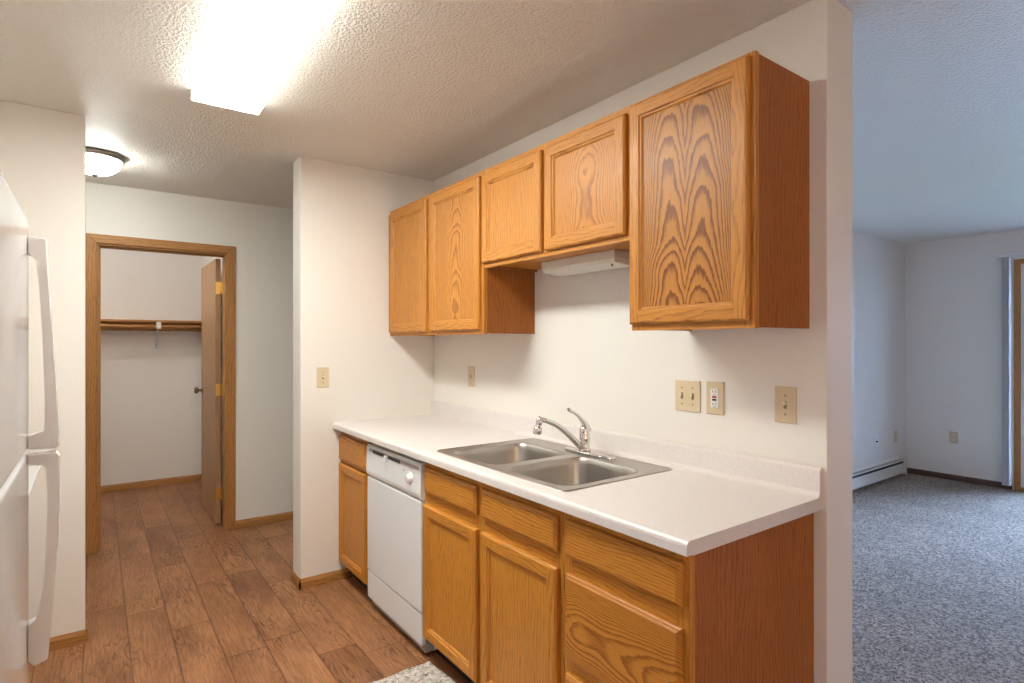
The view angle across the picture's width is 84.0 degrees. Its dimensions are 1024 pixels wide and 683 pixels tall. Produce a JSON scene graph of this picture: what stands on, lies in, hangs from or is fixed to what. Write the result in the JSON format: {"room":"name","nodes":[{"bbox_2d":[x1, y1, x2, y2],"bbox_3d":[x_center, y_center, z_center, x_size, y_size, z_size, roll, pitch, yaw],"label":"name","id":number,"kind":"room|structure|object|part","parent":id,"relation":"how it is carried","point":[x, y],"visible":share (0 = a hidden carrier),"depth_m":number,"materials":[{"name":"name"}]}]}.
{"room":"kitchen","nodes":[
{"label":"kitchen","id":0,"kind":"room"},
{"bbox_2d":[101,248,221,487],"bbox_3d":[-3.321,0.168,4.626,1.900,2.440,1.850,0,0,-36],"label":"wall","id":1,"kind":"structure","parent":0,"point":[151,411],"depth_m":5.49,"materials":[{"name":"white paint"}]},
{"bbox_2d":[101,319,201,351],"bbox_3d":[-3.710,-0.060,5.132,1.670,0.296,0.337,0,0,-36],"label":"closet shelf","id":2,"kind":"object","parent":1,"relation":"attached to","point":[106,324],"visible":0.53,"depth_m":5.36,"materials":[{"name":"brown wood"}]},
{"bbox_3d":[-3.626,-0.147,5.017,1.660,0.033,0.033,0,0,-36],"label":"rod","id":3,"kind":"part","parent":2,"relation":"part of","materials":[{"name":"brown wood"}]},
{"bbox_2d":[101,474,201,492],"bbox_3d":[-3.806,1.358,5.263,1.670,0.060,0.011,0,0,-36],"label":"baseboard","id":4,"kind":"structure","parent":1,"relation":"attached to","point":[131,485],"depth_m":5.49,"materials":[{"name":"brown wood"}]},
{"bbox_2d":[86,182,292,520],"bbox_3d":[-2.579,0.168,3.949,4.500,2.440,0.120,0,0,-36],"label":"wall","id":5,"kind":"structure","parent":0,"point":[261,235],"depth_m":4.32,"materials":[{"name":"white paint"}]},
{"bbox_2d":[86,234,96,554],"bbox_3d":[-2.761,0.337,3.734,0.059,2.103,0.013,0,0,-36],"label":"trim","id":6,"kind":"structure","parent":5,"relation":"attached to","point":[91,245],"depth_m":3.73,"materials":[{"name":"brown wood"}]},
{"bbox_2d":[86,233,234,253],"bbox_3d":[-2.423,-0.685,3.981,0.896,0.059,0.013,0,0,-36],"label":"trim","id":7,"kind":"structure","parent":5,"relation":"attached to","point":[98,238],"depth_m":3.95,"materials":[{"name":"brown wood"}]},
{"bbox_2d":[97,243,226,552],"bbox_3d":[-2.462,0.363,4.034,0.790,2.050,0.120,0,0,-36],"label":"trim","id":8,"kind":"structure","parent":5,"relation":"attached to","point":[99,245],"depth_m":4.04,"materials":[{"name":"brown wood"}]},
{"bbox_2d":[194,259,221,523],"bbox_3d":[-2.450,0.369,4.571,0.108,2.006,0.728,0,0,-36],"label":"door","id":9,"kind":"structure","parent":5,"relation":"in","point":[211,389],"depth_m":4.41,"materials":[{"name":"brown wood"}]},
{"bbox_3d":[-2.645,0.403,4.799,0.064,0.060,0.060,0,0,-36],"label":"knob","id":10,"kind":"part","parent":9,"relation":"part of","materials":[{"name":"brown metal"}]},
{"bbox_2d":[227,247,235,529],"bbox_3d":[-2.085,0.337,4.228,0.059,2.103,0.013,0,0,-36],"label":"trim","id":11,"kind":"structure","parent":5,"relation":"attached to","point":[231,256],"depth_m":4.22,"materials":[{"name":"brown wood"}]},
{"bbox_2d":[236,511,292,528],"bbox_3d":[-1.433,1.359,4.706,1.557,0.057,0.011,0,0,-36],"label":"baseboard","id":12,"kind":"structure","parent":5,"relation":"attached to","point":[286,515],"depth_m":4.36,"materials":[{"name":"brown wood"}]},
{"bbox_2d":[0,100,433,637],"bbox_3d":[-1.661,0.168,2.953,2.745,2.440,0.152,0,0,-36],"label":"wall","id":13,"kind":"structure","parent":0,"point":[341,212],"depth_m":3.24,"materials":[{"name":"white paint"}]},
{"bbox_2d":[49,629,87,651],"bbox_3d":[-2.308,1.359,2.394,0.841,0.057,0.011,0,0,-36],"label":"baseboard","id":14,"kind":"structure","parent":13,"relation":"attached to","point":[78,637],"depth_m":2.60,"materials":[{"name":"brown wood"}]},
{"bbox_2d":[85,619,87,632],"bbox_3d":[-2.008,1.359,2.688,0.011,0.057,0.130,0,0,-36],"label":"baseboard","id":15,"kind":"structure","parent":13,"relation":"attached to","point":[86,621],"depth_m":2.68,"materials":[{"name":"brown wood"}]},
{"bbox_2d":[291,570,300,589],"bbox_3d":[-1.236,1.359,3.257,0.011,0.057,0.163,0,0,-36],"label":"baseboard","id":16,"kind":"structure","parent":13,"relation":"attached to","point":[294,577],"depth_m":3.25,"materials":[{"name":"brown wood"}]},
{"bbox_2d":[317,367,328,387],"bbox_3d":[-1.085,0.201,3.270,0.069,0.115,0.016,0,0,-36],"label":"light switch","id":17,"kind":"object","parent":13,"relation":"attached to","point":[322,372],"visible":1,"depth_m":3.27,"materials":[{"name":"beige plastic"}]},
{"bbox_2d":[299,568,351,589],"bbox_3d":[-1.073,1.359,3.282,0.306,0.057,0.011,0,0,-36],"label":"baseboard","id":18,"kind":"structure","parent":13,"relation":"attached to","point":[324,578],"depth_m":3.27,"materials":[{"name":"brown wood"}]},
{"bbox_2d":[0,0,1023,243],"bbox_3d":[1.044,-1.102,2.808,9.200,0.100,10.300,0,0,-36],"label":"ceiling","id":19,"kind":"structure","parent":0,"point":[423,89],"depth_m":2.32,"materials":[{"name":"white paint"}]},
{"bbox_2d":[86,147,125,177],"bbox_3d":[-2.338,-0.989,3.190,0.289,0.126,0.289,0,0,-36],"label":"dome ceiling light","id":20,"kind":"object","parent":19,"relation":"attached to","point":[99,162],"visible":0.68,"depth_m":3.14,"materials":[{"name":"white glass"}]},
{"bbox_3d":[-2.338,-0.985,3.190,0.255,0.086,0.255,0,0,-36],"label":"lamp shade","id":21,"kind":"part","parent":20,"relation":"part of","materials":[{"name":"white glass"}]},
{"bbox_2d":[191,0,338,115],"bbox_3d":[-0.864,-1.028,1.946,0.267,0.048,1.240,0,0,-36],"label":"fluorescent ceiling light","id":22,"kind":"object","parent":19,"relation":"attached to","point":[254,45],"visible":1,"depth_m":1.95,"materials":[{"name":"white plastic"}]},
{"bbox_2d":[29,473,1023,682],"bbox_3d":[1.084,1.410,2.837,9.100,0.056,10.100,0,0,-36],"label":"floor","id":23,"kind":"structure","parent":0,"point":[174,595],"depth_m":3.04,"materials":[{"name":"brown wood"}]},
{"bbox_2d":[0,171,59,682],"bbox_3d":[-1.209,0.538,0.869,0.784,1.669,0.761,0,0,-36],"label":"refrigerator","id":24,"kind":"object","parent":23,"relation":"on","point":[23,641],"visible":1,"depth_m":1.19,"materials":[{"name":"white metal"}]},
{"bbox_3d":[-0.964,0.779,1.048,0.058,1.027,0.761,0,0,-36],"label":"fridge door","id":25,"kind":"part","parent":24,"relation":"part of","materials":[{"name":"white metal"}]},
{"bbox_3d":[-0.964,-0.021,1.048,0.058,0.548,0.761,0,0,-36],"label":"freezer door","id":26,"kind":"part","parent":24,"relation":"part of","materials":[{"name":"white metal"}]},
{"bbox_3d":[-1.125,0.514,1.368,0.060,0.503,0.032,0,0,-36],"label":"handle","id":27,"kind":"part","parent":24,"relation":"part of","materials":[{"name":"white plastic"}]},
{"bbox_3d":[-1.125,0.001,1.368,0.059,0.506,0.032,0,0,-36],"label":"handle","id":28,"kind":"part","parent":24,"relation":"part of","materials":[{"name":"white plastic"}]},
{"bbox_2d":[339,432,371,589],"bbox_3d":[-0.638,0.946,3.342,0.630,0.883,0.425,0,0,-36],"label":"base cabinet","id":29,"kind":"object","parent":23,"relation":"on","point":[353,476],"visible":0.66,"depth_m":3.15,"materials":[{"name":"brown wood"}]},
{"bbox_3d":[-0.884,0.988,3.169,0.005,0.464,0.288,0,0,-36],"label":"door panel","id":30,"kind":"part","parent":29,"relation":"part of","materials":[{"name":"brown wood"}]},
{"bbox_3d":[-0.888,0.608,3.166,0.019,0.140,0.400,0,0,-36],"label":"drawer","id":31,"kind":"part","parent":29,"relation":"part of","materials":[{"name":"brown wood"}]},
{"bbox_3d":[-0.888,0.988,3.166,0.019,0.576,0.400,0,0,-36],"label":"door","id":32,"kind":"part","parent":29,"relation":"part of","materials":[{"name":"brown wood"}]},
{"bbox_2d":[366,443,438,653],"bbox_3d":[-0.353,0.952,2.897,0.600,0.871,0.615,0,0,-36],"label":"dishwasher","id":33,"kind":"object","parent":23,"relation":"on","point":[396,492],"visible":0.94,"depth_m":2.69,"materials":[{"name":"white plastic"}]},
{"bbox_3d":[-0.569,0.611,2.739,0.032,0.160,0.615,0,0,-36],"label":"control panel","id":34,"kind":"part","parent":33,"relation":"part of","materials":[{"name":"white plastic"}]},
{"bbox_3d":[-0.567,0.941,2.740,0.026,0.485,0.611,0,0,-36],"label":"door panel","id":35,"kind":"part","parent":33,"relation":"part of","materials":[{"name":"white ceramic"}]},
{"bbox_3d":[-0.567,1.260,2.740,0.022,0.137,0.611,0,0,-36],"label":"panel","id":36,"kind":"part","parent":33,"relation":"part of","materials":[{"name":"white metal"}]},
{"bbox_2d":[372,661,455,682],"bbox_3d":[-0.322,1.379,1.904,0.638,0.017,0.963,0,0,-36],"label":"kitchen rug","id":37,"kind":"object","parent":23,"relation":"on","point":[427,672],"visible":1,"depth_m":2.35,"materials":[{"name":"grey fabric"}]},
{"bbox_2d":[423,462,564,682],"bbox_3d":[0.129,0.946,2.293,0.630,0.883,0.915,0,0,-36],"label":"base cabinet","id":38,"kind":"object","parent":23,"relation":"on","point":[494,558],"visible":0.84,"depth_m":2.05,"materials":[{"name":"brown wood"}]},
{"bbox_3d":[-0.253,0.988,2.306,0.005,0.464,0.315,0,0,-36],"label":"door panel","id":39,"kind":"part","parent":38,"relation":"part of","materials":[{"name":"brown wood"}]},
{"bbox_3d":[-0.257,0.988,2.303,0.019,0.576,0.427,0,0,-36],"label":"door","id":40,"kind":"part","parent":38,"relation":"part of","materials":[{"name":"brown wood"}]},
{"bbox_3d":[-0.254,0.593,2.299,0.019,0.110,0.417,0,0,-36],"label":"drawer","id":41,"kind":"part","parent":38,"relation":"part of","materials":[{"name":"brown wood"}]},
{"bbox_3d":[0.019,0.987,1.934,0.005,0.466,0.315,0,0,-36],"label":"door panel","id":42,"kind":"part","parent":38,"relation":"part of","materials":[{"name":"brown wood"}]},
{"bbox_3d":[0.015,0.987,1.931,0.019,0.578,0.427,0,0,-36],"label":"door","id":43,"kind":"part","parent":38,"relation":"part of","materials":[{"name":"brown wood"}]},
{"bbox_3d":[0.015,0.593,1.931,0.019,0.110,0.427,0,0,-36],"label":"drawer","id":44,"kind":"part","parent":38,"relation":"part of","materials":[{"name":"brown wood"}]},
{"bbox_2d":[333,400,823,556],"bbox_3d":[-0.050,0.440,2.515,0.660,0.127,2.455,0,0,-36],"label":"countertop","id":45,"kind":"structure","parent":38,"relation":"on","point":[710,498],"depth_m":1.85,"materials":[{"name":"laminate"}]},
{"bbox_2d":[437,438,671,491],"bbox_3d":[0.133,0.549,2.265,0.542,0.175,0.844,0,0,-36],"label":"sink","id":46,"kind":"object","parent":45,"relation":"in","point":[545,463],"visible":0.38,"depth_m":2.27,"materials":[{"name":"silver metal"}]},
{"bbox_2d":[533,408,615,459],"bbox_3d":[0.226,0.364,2.286,0.304,0.194,0.289,0,0,-36],"label":"kitchen faucet","id":47,"kind":"object","parent":45,"relation":"on","point":[582,446],"visible":1,"depth_m":2.34,"materials":[{"name":"silver metal"}]},
{"bbox_3d":[0.204,0.371,2.310,0.224,0.150,0.025,0,0,-36],"label":"spout","id":48,"kind":"part","parent":47,"relation":"part of","materials":[{"name":"silver metal"}]},
{"bbox_3d":[0.278,0.321,2.364,0.128,0.107,0.042,0,0,-36],"label":"lever","id":49,"kind":"part","parent":47,"relation":"part of","materials":[{"name":"silver metal"}]},
{"bbox_3d":[0.309,0.457,2.376,0.052,0.009,0.242,0,0,-36],"label":"plate","id":50,"kind":"part","parent":47,"relation":"part of","materials":[{"name":"silver metal"}]},
{"bbox_2d":[565,513,813,682],"bbox_3d":[0.535,0.946,1.738,0.630,0.883,0.457,0,0,-36],"label":"base cabinet","id":51,"kind":"object","parent":23,"relation":"on","point":[741,610],"visible":0.77,"depth_m":1.54,"materials":[{"name":"brown wood"}]},
{"bbox_3d":[0.289,1.138,1.556,0.019,0.276,0.423,0,0,-36],"label":"drawer","id":52,"kind":"part","parent":51,"relation":"part of","materials":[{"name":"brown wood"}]},
{"bbox_3d":[0.289,0.829,1.556,0.019,0.262,0.423,0,0,-36],"label":"drawer","id":53,"kind":"part","parent":51,"relation":"part of","materials":[{"name":"brown wood"}]},
{"bbox_3d":[0.289,0.592,1.556,0.019,0.112,0.423,0,0,-36],"label":"drawer","id":54,"kind":"part","parent":51,"relation":"part of","materials":[{"name":"brown wood"}]},
{"bbox_3d":[0.304,0.896,1.569,0.019,0.784,0.457,0,0,-36],"label":"frame","id":55,"kind":"part","parent":51,"relation":"part of","materials":[{"name":"brown wood"}]},
{"bbox_3d":[0.680,0.946,1.573,0.592,0.883,0.016,0,0,-36],"label":"panel","id":56,"kind":"part","parent":51,"relation":"part of","materials":[{"name":"brown wood"}]},
{"bbox_2d":[434,0,851,682],"bbox_3d":[0.243,0.168,2.817,0.169,2.440,2.619,0,0,-36],"label":"wall","id":57,"kind":"structure","parent":0,"point":[584,355],"depth_m":1.94,"materials":[{"name":"white paint"}]},
{"bbox_2d":[389,171,534,335],"bbox_3d":[-0.327,-0.424,3.179,0.324,0.768,1.055,0,0,-36],"label":"upper cabinet","id":58,"kind":"object","parent":57,"relation":"attached to","point":[440,284],"visible":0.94,"depth_m":2.91,"materials":[{"name":"brown wood"}]},
{"bbox_3d":[-0.606,-0.421,3.310,0.005,0.613,0.373,0,0,-36],"label":"door panel","id":59,"kind":"part","parent":58,"relation":"part of","materials":[{"name":"brown wood"}]},
{"bbox_3d":[-0.610,-0.421,3.307,0.019,0.725,0.485,0,0,-36],"label":"door","id":60,"kind":"part","parent":58,"relation":"part of","materials":[{"name":"brown wood"}]},
{"bbox_3d":[-0.435,-0.424,3.101,0.019,0.768,1.055,0,0,-36],"label":"frame","id":61,"kind":"part","parent":58,"relation":"part of","materials":[{"name":"brown wood"}]},
{"bbox_3d":[-0.293,-0.421,2.881,0.005,0.613,0.377,0,0,-36],"label":"door panel","id":62,"kind":"part","parent":58,"relation":"part of","materials":[{"name":"brown wood"}]},
{"bbox_3d":[-0.296,-0.421,2.879,0.019,0.725,0.489,0,0,-36],"label":"door","id":63,"kind":"part","parent":58,"relation":"part of","materials":[{"name":"brown wood"}]},
{"bbox_3d":[-0.006,-0.424,2.773,0.286,0.762,0.016,0,0,-36],"label":"panel","id":64,"kind":"part","parent":58,"relation":"part of","materials":[{"name":"brown wood"}]},
{"bbox_2d":[468,366,474,386],"bbox_3d":[-0.242,0.199,3.325,0.016,0.119,0.071,0,0,-36],"label":"light switch","id":65,"kind":"object","parent":57,"relation":"attached to","point":[471,369],"visible":1,"depth_m":3.32,"materials":[{"name":"beige plastic"}]},
{"bbox_2d":[482,105,631,271],"bbox_3d":[0.253,-0.579,2.386,0.324,0.459,0.908,0,0,-36],"label":"upper cabinet","id":66,"kind":"object","parent":57,"relation":"attached to","point":[568,195],"visible":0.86,"depth_m":2.22,"materials":[{"name":"brown wood"}]},
{"bbox_3d":[-0.004,-0.576,2.487,0.005,0.301,0.325,0,0,-36],"label":"door panel","id":67,"kind":"part","parent":66,"relation":"part of","materials":[{"name":"brown wood"}]},
{"bbox_3d":[-0.008,-0.576,2.485,0.019,0.413,0.437,0,0,-36],"label":"door","id":68,"kind":"part","parent":66,"relation":"part of","materials":[{"name":"brown wood"}]},
{"bbox_3d":[0.007,-0.579,2.755,0.286,0.453,0.016,0,0,-36],"label":"panel","id":69,"kind":"part","parent":66,"relation":"part of","materials":[{"name":"brown wood"}]},
{"bbox_3d":[0.269,-0.582,2.397,0.286,0.441,0.872,0,0,-36],"label":"panel","id":70,"kind":"part","parent":66,"relation":"part of","materials":[{"name":"brown wood"}]},
{"bbox_3d":[0.266,-0.576,2.118,0.005,0.301,0.318,0,0,-36],"label":"door panel","id":71,"kind":"part","parent":66,"relation":"part of","materials":[{"name":"brown wood"}]},
{"bbox_2d":[542,249,629,276],"bbox_3d":[0.312,-0.331,2.411,0.120,0.060,0.445,0,0,-36],"label":"light","id":72,"kind":"object","parent":66,"relation":"attached to","point":[609,259],"visible":0.81,"depth_m":2.34,"materials":[{"name":"beige paint"}]},
{"bbox_3d":[0.262,-0.576,2.115,0.019,0.413,0.430,0,0,-36],"label":"door","id":73,"kind":"part","parent":66,"relation":"part of","materials":[{"name":"brown wood"}]},
{"bbox_2d":[675,380,700,412],"bbox_3d":[0.648,0.198,2.107,0.016,0.114,0.110,0,0,-36],"label":"light switch","id":74,"kind":"object","parent":57,"relation":"attached to","point":[687,393],"visible":1,"depth_m":2.10,"materials":[{"name":"beige plastic"}]},
{"bbox_2d":[706,381,723,414],"bbox_3d":[0.719,0.197,2.015,0.010,0.116,0.070,0,0,-36],"label":"wall outlet","id":75,"kind":"object","parent":57,"relation":"attached to","point":[714,391],"visible":1,"depth_m":2.01,"materials":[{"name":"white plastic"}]},
{"bbox_2d":[710,388,718,407],"bbox_3d":[0.717,0.197,2.014,0.003,0.067,0.033,0,0,-36],"label":"receptacle","id":76,"kind":"object","parent":75,"relation":"attached to","point":[714,392],"depth_m":2.01,"materials":[{"name":"white plastic"}]},
{"bbox_2d":[630,50,809,330],"bbox_3d":[0.655,-0.424,1.837,0.324,0.768,0.448,0,0,-36],"label":"upper cabinet","id":77,"kind":"object","parent":57,"relation":"attached to","point":[720,156],"visible":1,"depth_m":1.69,"materials":[{"name":"brown wood"}]},
{"bbox_3d":[0.532,-0.428,1.753,0.005,0.623,0.322,0,0,-36],"label":"door panel","id":78,"kind":"part","parent":77,"relation":"part of","materials":[{"name":"brown wood"}]},
{"bbox_3d":[0.528,-0.428,1.751,0.019,0.735,0.434,0,0,-36],"label":"door","id":79,"kind":"part","parent":77,"relation":"part of","materials":[{"name":"brown wood"}]},
{"bbox_3d":[0.797,-0.424,1.675,0.286,0.762,0.016,0,0,-36],"label":"panel","id":80,"kind":"part","parent":77,"relation":"part of","materials":[{"name":"brown wood"}]},
{"bbox_2d":[775,386,796,423],"bbox_3d":[0.867,0.199,1.808,0.016,0.115,0.070,0,0,-36],"label":"light switch","id":81,"kind":"object","parent":57,"relation":"attached to","point":[785,397],"visible":1,"depth_m":1.80,"materials":[{"name":"beige plastic"}]},
{"bbox_2d":[852,230,904,468],"bbox_3d":[2.174,0.168,4.662,5.126,2.440,0.120,0,0,-36],"label":"wall","id":82,"kind":"structure","parent":0,"point":[878,263],"depth_m":5.67,"materials":[{"name":"white paint"}]},
{"bbox_2d":[874,435,877,447],"bbox_3d":[3.604,0.979,5.621,0.085,0.118,0.022,0,0,-36],"label":"wall plate","id":83,"kind":"object","parent":82,"relation":"attached to","point":[876,436],"visible":1,"depth_m":5.61,"materials":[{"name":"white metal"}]},
{"bbox_2d":[852,455,906,489],"bbox_3d":[2.272,1.278,4.618,4.520,0.190,0.066,0,0,-36],"label":"baseboard heater","id":84,"kind":"object","parent":82,"relation":"attached to","point":[869,474],"visible":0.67,"depth_m":5.56,"materials":[{"name":"beige paint"}]},
{"bbox_3d":[2.247,1.278,4.636,4.500,0.180,0.008,0,0,-36],"label":"plate","id":85,"kind":"part","parent":84,"relation":"part of","materials":[{"name":"beige paint"}]},
{"bbox_2d":[852,456,901,472],"bbox_3d":[2.250,1.198,4.614,4.480,0.017,0.032,0,0,-36],"label":"hood","id":86,"kind":"object","parent":84,"relation":"attached to","point":[878,465],"depth_m":5.61,"materials":[{"name":"beige paint"}]},
{"bbox_2d":[894,430,897,442],"bbox_3d":[3.988,0.976,5.909,0.075,0.120,0.009,0,0,-36],"label":"wall outlet","id":87,"kind":"object","parent":82,"relation":"attached to","point":[895,432],"visible":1,"depth_m":5.90,"materials":[{"name":"beige plastic"}]},
{"bbox_2d":[905,229,1023,489],"bbox_3d":[5.930,0.168,3.792,0.150,2.440,5.720,0,0,-36],"label":"wall","id":88,"kind":"structure","parent":0,"point":[953,286],"depth_m":5.69,"materials":[{"name":"white paint"}]},
{"bbox_2d":[950,431,957,443],"bbox_3d":[4.431,0.953,5.707,0.009,0.114,0.070,0,0,-36],"label":"wall outlet","id":89,"kind":"object","parent":88,"relation":"attached to","point":[953,435],"visible":1,"depth_m":5.70,"materials":[{"name":"beige plastic"}]},
{"bbox_2d":[907,467,1011,489],"bbox_3d":[4.436,1.357,5.698,0.011,0.062,0.880,0,0,-36],"label":"baseboard","id":90,"kind":"structure","parent":88,"relation":"attached to","point":[909,470],"depth_m":5.67,"materials":[{"name":"brown wood"}]},
{"bbox_2d":[996,252,1023,485],"bbox_3d":[5.109,0.253,4.678,0.088,2.160,1.760,0,0,-36],"label":"vertical blinds","id":91,"kind":"object","parent":88,"relation":"attached to","point":[1006,258],"visible":1,"depth_m":5.30,"materials":[{"name":"white plastic"}]},
{"bbox_3d":[5.109,-0.812,4.678,0.040,0.030,1.760,0,0,-36],"label":"head rail","id":92,"kind":"part","parent":91,"relation":"part of","materials":[{"name":"white metal"}]},
{"bbox_2d":[1014,259,1023,490],"bbox_3d":[5.213,0.305,4.748,0.120,2.165,1.550,0,0,-36],"label":"door","id":93,"kind":"structure","parent":88,"relation":"in","point":[1018,263],"depth_m":5.31,"materials":[{"name":"brown wood"}]},
{"bbox_3d":[4.996,0.310,5.023,0.035,2.083,0.760,0,0,-36],"label":"sliding panel","id":94,"kind":"part","parent":93,"relation":"part of","materials":[{"name":"white wood"}]}
]}

